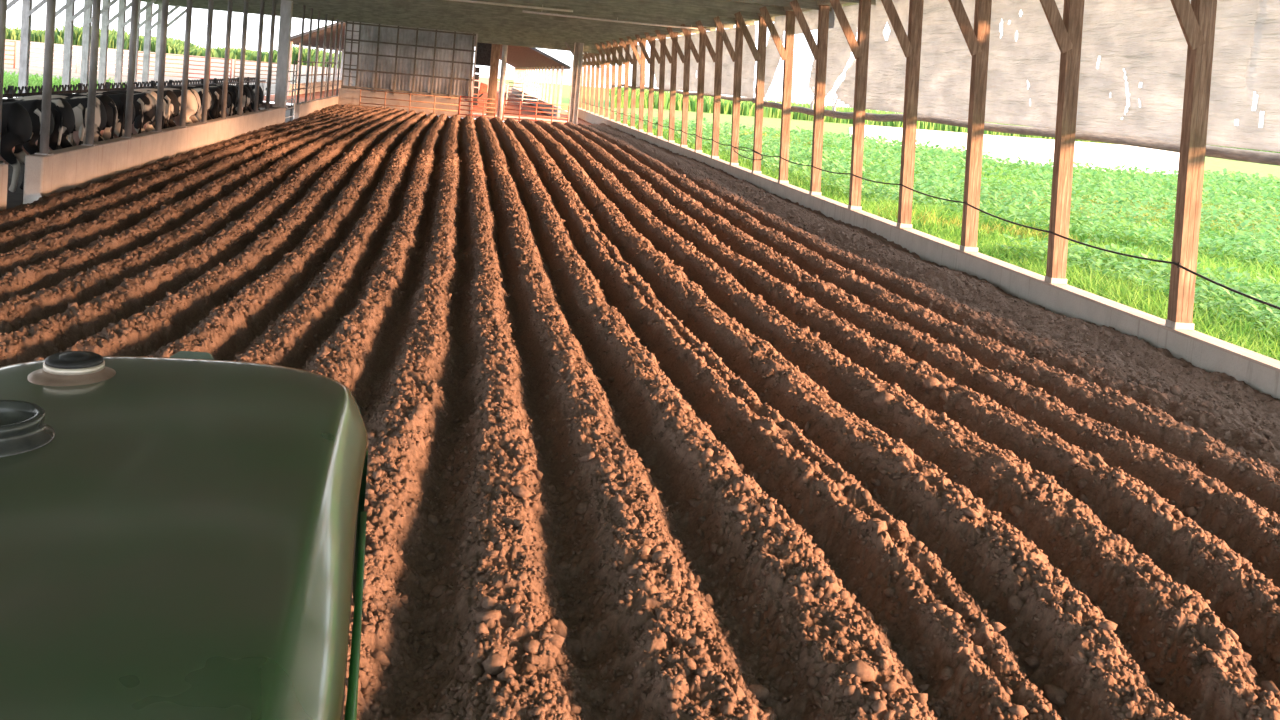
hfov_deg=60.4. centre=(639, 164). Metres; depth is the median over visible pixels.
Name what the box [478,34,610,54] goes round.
beam
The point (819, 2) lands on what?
beam
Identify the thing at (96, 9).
steel post
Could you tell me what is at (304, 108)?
wall
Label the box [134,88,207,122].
cow
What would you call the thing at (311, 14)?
steel post
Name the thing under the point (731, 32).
curtain
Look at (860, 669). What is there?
clod
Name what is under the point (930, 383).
clod
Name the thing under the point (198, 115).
cow
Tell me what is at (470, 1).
pipe
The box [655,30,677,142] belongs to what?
wooden post
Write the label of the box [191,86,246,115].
cow
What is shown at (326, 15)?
steel post
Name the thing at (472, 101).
gate
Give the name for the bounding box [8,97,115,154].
cow
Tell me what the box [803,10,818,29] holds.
curtain
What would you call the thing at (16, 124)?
cow
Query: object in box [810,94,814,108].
rag
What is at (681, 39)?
curtain
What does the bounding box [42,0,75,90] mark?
post
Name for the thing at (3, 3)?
steel post
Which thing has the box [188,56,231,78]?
panel
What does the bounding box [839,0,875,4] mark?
roof truss
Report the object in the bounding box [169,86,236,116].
cow
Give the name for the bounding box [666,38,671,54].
curtain
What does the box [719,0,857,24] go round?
ceiling
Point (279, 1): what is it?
roof truss
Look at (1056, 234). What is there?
cable
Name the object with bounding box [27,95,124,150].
cow
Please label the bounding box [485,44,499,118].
wood column
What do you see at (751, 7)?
roof truss
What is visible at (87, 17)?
post
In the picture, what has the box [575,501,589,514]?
clod
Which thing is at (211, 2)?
steel post
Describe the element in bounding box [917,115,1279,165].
roller
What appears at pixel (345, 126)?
soil
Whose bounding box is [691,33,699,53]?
curtain
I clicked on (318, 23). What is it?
steel post
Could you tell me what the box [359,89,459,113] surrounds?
fence
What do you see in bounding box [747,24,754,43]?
curtain
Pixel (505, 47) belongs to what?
pole
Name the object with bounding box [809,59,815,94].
curtain
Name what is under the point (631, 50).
curtain
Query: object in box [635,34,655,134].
wooden post
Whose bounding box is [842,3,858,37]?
curtain
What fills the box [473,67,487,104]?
machine
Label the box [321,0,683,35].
roof truss
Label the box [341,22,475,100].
wall
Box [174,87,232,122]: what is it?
cow
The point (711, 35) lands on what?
curtain
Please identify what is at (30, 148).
cow
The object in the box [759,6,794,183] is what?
wooden post
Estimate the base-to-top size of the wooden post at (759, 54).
4.221 m
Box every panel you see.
[4,40,15,67]
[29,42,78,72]
[80,47,128,74]
[137,52,183,76]
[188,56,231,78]
[233,59,276,83]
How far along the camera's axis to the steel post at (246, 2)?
34.79 m
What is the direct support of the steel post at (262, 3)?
on the wall at (66, 169)
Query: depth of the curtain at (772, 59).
29.27 m
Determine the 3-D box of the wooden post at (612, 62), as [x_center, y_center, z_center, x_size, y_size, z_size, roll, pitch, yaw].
[-1.774,-4.529,59.211,1.154,4.221,0.210,4,4,-9]
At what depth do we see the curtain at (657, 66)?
46.67 m
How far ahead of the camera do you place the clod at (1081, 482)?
7.87 m
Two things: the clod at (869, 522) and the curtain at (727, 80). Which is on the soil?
the clod at (869, 522)
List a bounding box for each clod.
[423,436,430,445]
[427,514,438,526]
[430,584,448,597]
[483,653,506,675]
[523,639,539,654]
[554,619,566,640]
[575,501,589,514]
[580,452,594,462]
[652,550,669,560]
[747,684,769,700]
[748,471,757,480]
[846,660,873,682]
[867,518,881,527]
[872,392,895,405]
[923,378,939,389]
[961,507,978,517]
[985,374,998,382]
[1007,595,1024,612]
[1043,683,1067,703]
[1076,478,1087,488]
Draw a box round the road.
[849,125,1179,173]
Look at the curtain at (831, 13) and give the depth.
24.19 m
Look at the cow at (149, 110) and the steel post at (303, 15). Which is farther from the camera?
the steel post at (303, 15)
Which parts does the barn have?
post, post, post, post, post, post, post, post, post, post, post, post, post, post, post, post, post, post, post, post, post, post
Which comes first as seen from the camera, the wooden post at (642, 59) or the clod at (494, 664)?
the clod at (494, 664)
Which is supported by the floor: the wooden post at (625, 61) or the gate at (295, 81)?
the gate at (295, 81)
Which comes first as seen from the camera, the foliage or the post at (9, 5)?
the post at (9, 5)
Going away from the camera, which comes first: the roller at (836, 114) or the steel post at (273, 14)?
the roller at (836, 114)
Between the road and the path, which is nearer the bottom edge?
the road
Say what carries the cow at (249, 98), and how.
on the floor
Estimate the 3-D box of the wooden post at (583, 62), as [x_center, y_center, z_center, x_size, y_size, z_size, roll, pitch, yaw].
[-4.084,-5.841,74.248,1.154,4.221,0.210,4,4,-9]
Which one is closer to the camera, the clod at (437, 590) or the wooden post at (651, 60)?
the clod at (437, 590)
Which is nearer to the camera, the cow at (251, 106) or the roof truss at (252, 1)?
the cow at (251, 106)
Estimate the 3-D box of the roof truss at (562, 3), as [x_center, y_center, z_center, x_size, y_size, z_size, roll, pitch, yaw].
[-9.045,-6.544,29.631,25.354,3.120,0.170,4,4,-9]
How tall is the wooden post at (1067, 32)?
4.221 m
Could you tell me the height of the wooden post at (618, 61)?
4.221 m
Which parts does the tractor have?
panel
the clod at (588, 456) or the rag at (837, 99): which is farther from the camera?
the rag at (837, 99)
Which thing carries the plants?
on the ground at (1212, 164)
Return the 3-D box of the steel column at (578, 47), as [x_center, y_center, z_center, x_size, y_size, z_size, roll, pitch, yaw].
[-3.889,-4.494,61.565,1.078,4.750,0.360,4,4,-9]
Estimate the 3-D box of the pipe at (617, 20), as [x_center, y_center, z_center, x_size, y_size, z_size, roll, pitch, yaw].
[-0.689,-4.445,33.683,5.800,0.152,0.060,4,4,-9]
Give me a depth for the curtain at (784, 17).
27.73 m
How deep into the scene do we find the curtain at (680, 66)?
41.75 m
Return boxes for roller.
[622,84,754,100]
[752,98,902,121]
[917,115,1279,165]
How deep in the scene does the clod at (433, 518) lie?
6.63 m
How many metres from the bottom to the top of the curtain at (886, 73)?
2.160 m
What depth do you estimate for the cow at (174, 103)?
30.73 m
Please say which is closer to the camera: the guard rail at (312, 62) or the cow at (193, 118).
the cow at (193, 118)
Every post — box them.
[0,0,6,164]
[7,0,18,9]
[18,0,46,96]
[35,0,55,154]
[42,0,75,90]
[61,0,92,90]
[80,0,117,89]
[81,0,100,145]
[98,0,131,88]
[114,0,156,87]
[121,0,138,137]
[134,0,169,86]
[142,2,180,86]
[152,0,168,131]
[154,3,185,85]
[177,0,192,126]
[199,0,213,122]
[219,0,232,118]
[235,0,248,115]
[252,0,264,111]
[264,0,275,109]
[296,5,304,103]
[304,8,312,101]
[312,11,320,100]
[319,14,327,98]
[325,16,333,97]
[331,19,338,96]
[335,21,342,95]
[573,51,582,108]
[582,53,586,109]
[583,53,590,111]
[584,52,594,112]
[589,53,599,114]
[594,53,604,116]
[595,43,609,118]
[600,42,615,120]
[606,41,622,122]
[612,39,629,125]
[619,38,637,127]
[626,36,645,130]
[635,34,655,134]
[644,32,665,137]
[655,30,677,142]
[666,27,690,146]
[680,24,705,152]
[695,20,723,158]
[713,16,742,165]
[734,11,766,173]
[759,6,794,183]
[790,0,828,195]
[829,0,870,209]
[881,0,923,228]
[948,0,991,251]
[1040,0,1083,284]
[1165,0,1216,329]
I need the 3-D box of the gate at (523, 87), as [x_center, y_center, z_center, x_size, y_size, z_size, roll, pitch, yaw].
[-9.333,-5.531,87.447,2.600,1.920,0.100,4,4,-9]
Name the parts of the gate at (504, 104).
rail, rail, rail, rail, rail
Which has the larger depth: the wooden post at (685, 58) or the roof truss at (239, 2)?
the roof truss at (239, 2)
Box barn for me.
[287,22,570,118]
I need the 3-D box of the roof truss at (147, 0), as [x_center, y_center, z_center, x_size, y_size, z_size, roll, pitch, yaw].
[-13.280,-8.950,57.199,25.354,3.120,0.170,4,4,-9]
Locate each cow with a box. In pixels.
[0,102,40,191]
[2,98,85,150]
[2,99,62,154]
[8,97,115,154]
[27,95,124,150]
[52,93,143,145]
[75,91,170,127]
[83,93,165,134]
[110,90,180,128]
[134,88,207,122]
[134,90,202,125]
[152,88,218,120]
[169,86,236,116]
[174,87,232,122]
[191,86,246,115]
[199,84,259,111]
[209,85,254,112]
[228,85,266,110]
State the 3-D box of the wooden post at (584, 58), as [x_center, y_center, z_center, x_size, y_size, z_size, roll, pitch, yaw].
[-3.699,-5.622,71.742,1.154,4.221,0.210,4,4,-9]
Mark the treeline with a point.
(173, 46)
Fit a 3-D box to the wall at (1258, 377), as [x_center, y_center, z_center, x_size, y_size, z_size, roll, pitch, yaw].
[1.900,0.317,36.877,0.240,1.430,88.000,4,4,-9]
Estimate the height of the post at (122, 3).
5.150 m
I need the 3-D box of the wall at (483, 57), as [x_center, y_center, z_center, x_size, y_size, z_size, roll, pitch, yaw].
[-8.800,-6.495,62.565,0.960,1.700,0.200,4,4,-9]
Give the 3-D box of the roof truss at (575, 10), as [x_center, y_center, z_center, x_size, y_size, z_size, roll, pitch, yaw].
[-9.430,-6.763,32.137,25.354,3.120,0.170,4,4,-9]
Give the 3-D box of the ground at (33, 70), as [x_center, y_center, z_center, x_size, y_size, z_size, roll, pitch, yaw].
[-240.110,-29.449,143.329,408.000,0.001,480.000,4,4,-9]
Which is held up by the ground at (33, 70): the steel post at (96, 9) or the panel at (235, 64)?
the panel at (235, 64)
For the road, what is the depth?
101.94 m
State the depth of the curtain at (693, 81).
39.17 m
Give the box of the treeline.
[5,25,341,67]
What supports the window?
in the wall at (401, 59)
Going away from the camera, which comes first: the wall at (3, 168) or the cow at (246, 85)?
the wall at (3, 168)
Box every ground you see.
[4,39,339,94]
[263,76,591,125]
[498,79,1279,185]
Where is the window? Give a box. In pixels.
[341,21,360,88]
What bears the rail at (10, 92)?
on the curb
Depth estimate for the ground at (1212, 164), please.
109.53 m
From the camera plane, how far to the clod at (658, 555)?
5.87 m
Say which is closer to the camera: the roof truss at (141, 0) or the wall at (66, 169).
the wall at (66, 169)
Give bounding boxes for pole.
[497,45,507,118]
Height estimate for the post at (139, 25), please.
5.150 m
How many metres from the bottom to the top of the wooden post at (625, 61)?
4.221 m
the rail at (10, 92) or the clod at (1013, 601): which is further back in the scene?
the rail at (10, 92)
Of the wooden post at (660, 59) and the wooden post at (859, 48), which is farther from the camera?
the wooden post at (660, 59)
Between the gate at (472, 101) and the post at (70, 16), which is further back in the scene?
the gate at (472, 101)
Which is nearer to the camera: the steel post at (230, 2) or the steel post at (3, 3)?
the steel post at (3, 3)
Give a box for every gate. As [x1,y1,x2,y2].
[285,64,297,120]
[459,96,496,117]
[502,99,569,122]
[505,82,539,108]
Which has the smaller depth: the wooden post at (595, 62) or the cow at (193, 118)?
the cow at (193, 118)
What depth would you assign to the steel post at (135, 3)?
23.45 m
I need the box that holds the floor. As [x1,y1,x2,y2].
[0,103,292,208]
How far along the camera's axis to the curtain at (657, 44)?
46.55 m
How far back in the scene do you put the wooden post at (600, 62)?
64.25 m
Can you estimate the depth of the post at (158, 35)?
60.42 m
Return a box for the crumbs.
[0,138,1279,719]
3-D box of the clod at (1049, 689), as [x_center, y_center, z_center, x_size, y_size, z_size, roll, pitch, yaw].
[1.968,2.510,5.194,0.124,0.109,0.119,4,4,-9]
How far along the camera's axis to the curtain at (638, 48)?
51.77 m
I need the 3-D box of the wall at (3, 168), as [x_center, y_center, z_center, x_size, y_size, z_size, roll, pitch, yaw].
[-9.142,1.215,11.116,0.300,1.430,12.450,4,4,-9]
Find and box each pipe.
[449,0,572,11]
[523,10,709,30]
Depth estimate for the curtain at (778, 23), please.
28.39 m
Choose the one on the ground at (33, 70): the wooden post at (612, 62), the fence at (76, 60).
the fence at (76, 60)
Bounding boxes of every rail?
[3,77,265,98]
[290,60,340,120]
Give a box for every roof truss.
[141,0,612,45]
[147,0,618,44]
[154,3,345,21]
[169,0,625,43]
[185,0,625,42]
[208,0,632,40]
[233,0,647,40]
[258,0,657,38]
[288,0,670,37]
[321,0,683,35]
[358,0,699,33]
[400,0,715,30]
[447,0,733,28]
[502,0,754,24]
[565,0,778,21]
[639,0,807,16]
[727,0,842,10]
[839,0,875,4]
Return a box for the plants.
[609,112,1279,360]
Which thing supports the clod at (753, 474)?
on the soil
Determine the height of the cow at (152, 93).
1.626 m
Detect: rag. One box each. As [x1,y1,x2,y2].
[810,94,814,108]
[832,97,838,118]
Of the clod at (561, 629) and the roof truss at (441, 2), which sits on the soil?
the clod at (561, 629)
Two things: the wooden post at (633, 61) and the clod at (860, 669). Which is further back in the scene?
the wooden post at (633, 61)
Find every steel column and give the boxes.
[272,0,292,107]
[565,42,583,124]
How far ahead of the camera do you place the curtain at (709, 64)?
36.50 m
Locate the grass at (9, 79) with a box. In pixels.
[3,70,125,93]
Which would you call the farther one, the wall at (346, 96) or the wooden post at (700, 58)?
the wall at (346, 96)
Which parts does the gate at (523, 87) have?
rail, rail, rail, rail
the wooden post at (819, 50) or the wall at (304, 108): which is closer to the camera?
the wooden post at (819, 50)
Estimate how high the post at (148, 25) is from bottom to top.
5.150 m
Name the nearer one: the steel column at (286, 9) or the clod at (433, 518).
the clod at (433, 518)
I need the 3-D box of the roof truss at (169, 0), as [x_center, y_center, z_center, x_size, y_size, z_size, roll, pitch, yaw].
[-12.895,-8.731,54.693,25.354,3.120,0.170,4,4,-9]
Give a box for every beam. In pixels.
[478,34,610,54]
[656,0,851,36]
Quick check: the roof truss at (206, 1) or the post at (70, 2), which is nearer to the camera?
the post at (70, 2)
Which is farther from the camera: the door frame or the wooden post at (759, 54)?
the door frame
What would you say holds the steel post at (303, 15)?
on the wall at (304, 108)
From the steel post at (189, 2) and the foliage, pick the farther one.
the foliage
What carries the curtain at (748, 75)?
hanging from the roof truss at (562, 3)
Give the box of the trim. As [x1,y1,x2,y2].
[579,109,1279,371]
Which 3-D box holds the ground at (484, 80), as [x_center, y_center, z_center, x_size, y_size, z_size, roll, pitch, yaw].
[-38.693,-18.168,236.695,19.800,0.001,359.000,4,4,-9]
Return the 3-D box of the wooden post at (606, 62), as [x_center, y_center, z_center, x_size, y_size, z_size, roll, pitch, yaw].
[-2.159,-4.748,61.717,1.154,4.221,0.210,4,4,-9]
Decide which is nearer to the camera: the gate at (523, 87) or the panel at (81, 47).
the panel at (81, 47)
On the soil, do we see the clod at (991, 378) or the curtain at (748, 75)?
the clod at (991, 378)
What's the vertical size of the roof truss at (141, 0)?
3.120 m
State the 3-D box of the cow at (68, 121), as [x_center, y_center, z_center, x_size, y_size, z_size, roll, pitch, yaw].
[-12.946,-0.646,22.464,2.955,1.626,0.829,4,4,-15]
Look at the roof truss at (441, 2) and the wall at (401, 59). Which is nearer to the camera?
the roof truss at (441, 2)
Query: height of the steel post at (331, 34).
4.160 m
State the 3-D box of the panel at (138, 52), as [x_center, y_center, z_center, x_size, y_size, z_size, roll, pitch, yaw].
[-33.874,-6.978,77.762,2.900,1.820,1.500,4,4,-9]
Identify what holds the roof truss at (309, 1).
attached to the ceiling
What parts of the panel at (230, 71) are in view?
rail, rail, rail, rail, rail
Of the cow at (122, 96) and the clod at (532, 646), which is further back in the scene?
the cow at (122, 96)
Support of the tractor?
on the soil
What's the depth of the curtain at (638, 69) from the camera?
51.88 m
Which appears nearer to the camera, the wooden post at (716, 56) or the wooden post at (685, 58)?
the wooden post at (716, 56)
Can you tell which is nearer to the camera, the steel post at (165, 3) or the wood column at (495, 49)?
the steel post at (165, 3)
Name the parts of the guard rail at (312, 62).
leg, leg, leg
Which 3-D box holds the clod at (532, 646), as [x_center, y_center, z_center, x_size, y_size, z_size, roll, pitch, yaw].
[-0.484,2.165,4.937,0.080,0.065,0.075,3,5,-29]
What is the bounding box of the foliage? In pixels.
[609,86,1279,152]
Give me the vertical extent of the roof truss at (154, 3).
3.120 m
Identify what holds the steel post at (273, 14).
on the wall at (66, 169)
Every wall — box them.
[0,164,7,210]
[23,107,285,203]
[292,96,337,119]
[338,88,470,118]
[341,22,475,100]
[476,42,491,65]
[578,109,1279,398]
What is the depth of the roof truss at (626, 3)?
28.77 m
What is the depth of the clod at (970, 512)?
6.87 m
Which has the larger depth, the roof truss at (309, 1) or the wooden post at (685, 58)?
the roof truss at (309, 1)
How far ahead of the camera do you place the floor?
21.38 m
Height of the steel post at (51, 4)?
4.160 m
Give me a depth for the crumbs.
7.15 m
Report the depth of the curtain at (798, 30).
26.71 m
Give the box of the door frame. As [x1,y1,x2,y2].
[470,34,477,114]
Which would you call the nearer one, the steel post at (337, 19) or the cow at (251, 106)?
the cow at (251, 106)
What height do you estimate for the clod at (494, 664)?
0.092 m
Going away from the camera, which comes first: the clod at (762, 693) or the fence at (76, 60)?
the clod at (762, 693)
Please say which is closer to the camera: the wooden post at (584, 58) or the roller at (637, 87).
the roller at (637, 87)
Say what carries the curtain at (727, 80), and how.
hanging from the roof truss at (562, 3)
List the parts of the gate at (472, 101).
rail, rail, rail, rail, rail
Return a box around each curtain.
[583,46,632,67]
[636,61,640,85]
[637,45,640,57]
[654,58,659,87]
[655,39,659,55]
[664,55,670,88]
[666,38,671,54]
[676,53,683,89]
[678,36,684,53]
[689,51,697,91]
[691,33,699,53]
[704,47,714,93]
[706,30,715,51]
[721,41,733,95]
[725,27,735,50]
[741,35,754,97]
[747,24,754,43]
[764,34,779,96]
[774,15,782,43]
[783,15,785,30]
[795,17,802,33]
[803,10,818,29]
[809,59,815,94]
[825,12,851,95]
[828,7,834,27]
[836,0,909,112]
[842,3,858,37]
[917,0,1279,151]
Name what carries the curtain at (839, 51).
hanging from the roof truss at (806, 4)
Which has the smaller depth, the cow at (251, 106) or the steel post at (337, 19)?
the cow at (251, 106)
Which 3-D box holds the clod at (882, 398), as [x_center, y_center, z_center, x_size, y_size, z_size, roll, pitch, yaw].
[2.117,2.038,9.541,0.186,0.145,0.181,4,4,-9]
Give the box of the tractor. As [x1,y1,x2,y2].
[0,351,367,719]
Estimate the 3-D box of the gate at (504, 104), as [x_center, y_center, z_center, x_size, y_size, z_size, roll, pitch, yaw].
[-5.786,-2.897,61.209,3.664,1.190,0.064,4,4,-9]
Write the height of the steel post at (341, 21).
4.160 m
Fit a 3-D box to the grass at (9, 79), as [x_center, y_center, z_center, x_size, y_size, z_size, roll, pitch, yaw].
[-43.347,-5.445,51.398,35.109,0.868,26.246,4,4,-9]
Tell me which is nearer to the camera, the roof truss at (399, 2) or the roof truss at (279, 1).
the roof truss at (399, 2)
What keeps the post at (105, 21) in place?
on the floor
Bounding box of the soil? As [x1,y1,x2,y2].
[0,103,1279,719]
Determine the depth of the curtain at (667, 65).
44.32 m
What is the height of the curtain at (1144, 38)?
2.172 m
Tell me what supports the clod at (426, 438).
on the soil
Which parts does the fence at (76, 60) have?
rail, rail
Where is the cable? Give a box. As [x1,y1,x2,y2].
[583,102,1279,309]
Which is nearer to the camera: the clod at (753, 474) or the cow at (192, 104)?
the clod at (753, 474)
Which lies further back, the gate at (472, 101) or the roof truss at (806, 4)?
the gate at (472, 101)
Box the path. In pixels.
[473,113,566,123]
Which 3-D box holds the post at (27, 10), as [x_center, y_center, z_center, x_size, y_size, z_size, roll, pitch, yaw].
[-22.947,-4.809,42.506,1.790,5.150,0.295,4,4,-9]
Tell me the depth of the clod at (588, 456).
7.40 m
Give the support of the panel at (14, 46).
on the ground at (33, 70)
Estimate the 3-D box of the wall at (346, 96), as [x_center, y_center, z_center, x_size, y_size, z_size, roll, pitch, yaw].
[-12.946,-3.146,60.687,7.200,1.580,0.220,4,4,-9]
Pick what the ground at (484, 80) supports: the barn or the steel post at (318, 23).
the barn

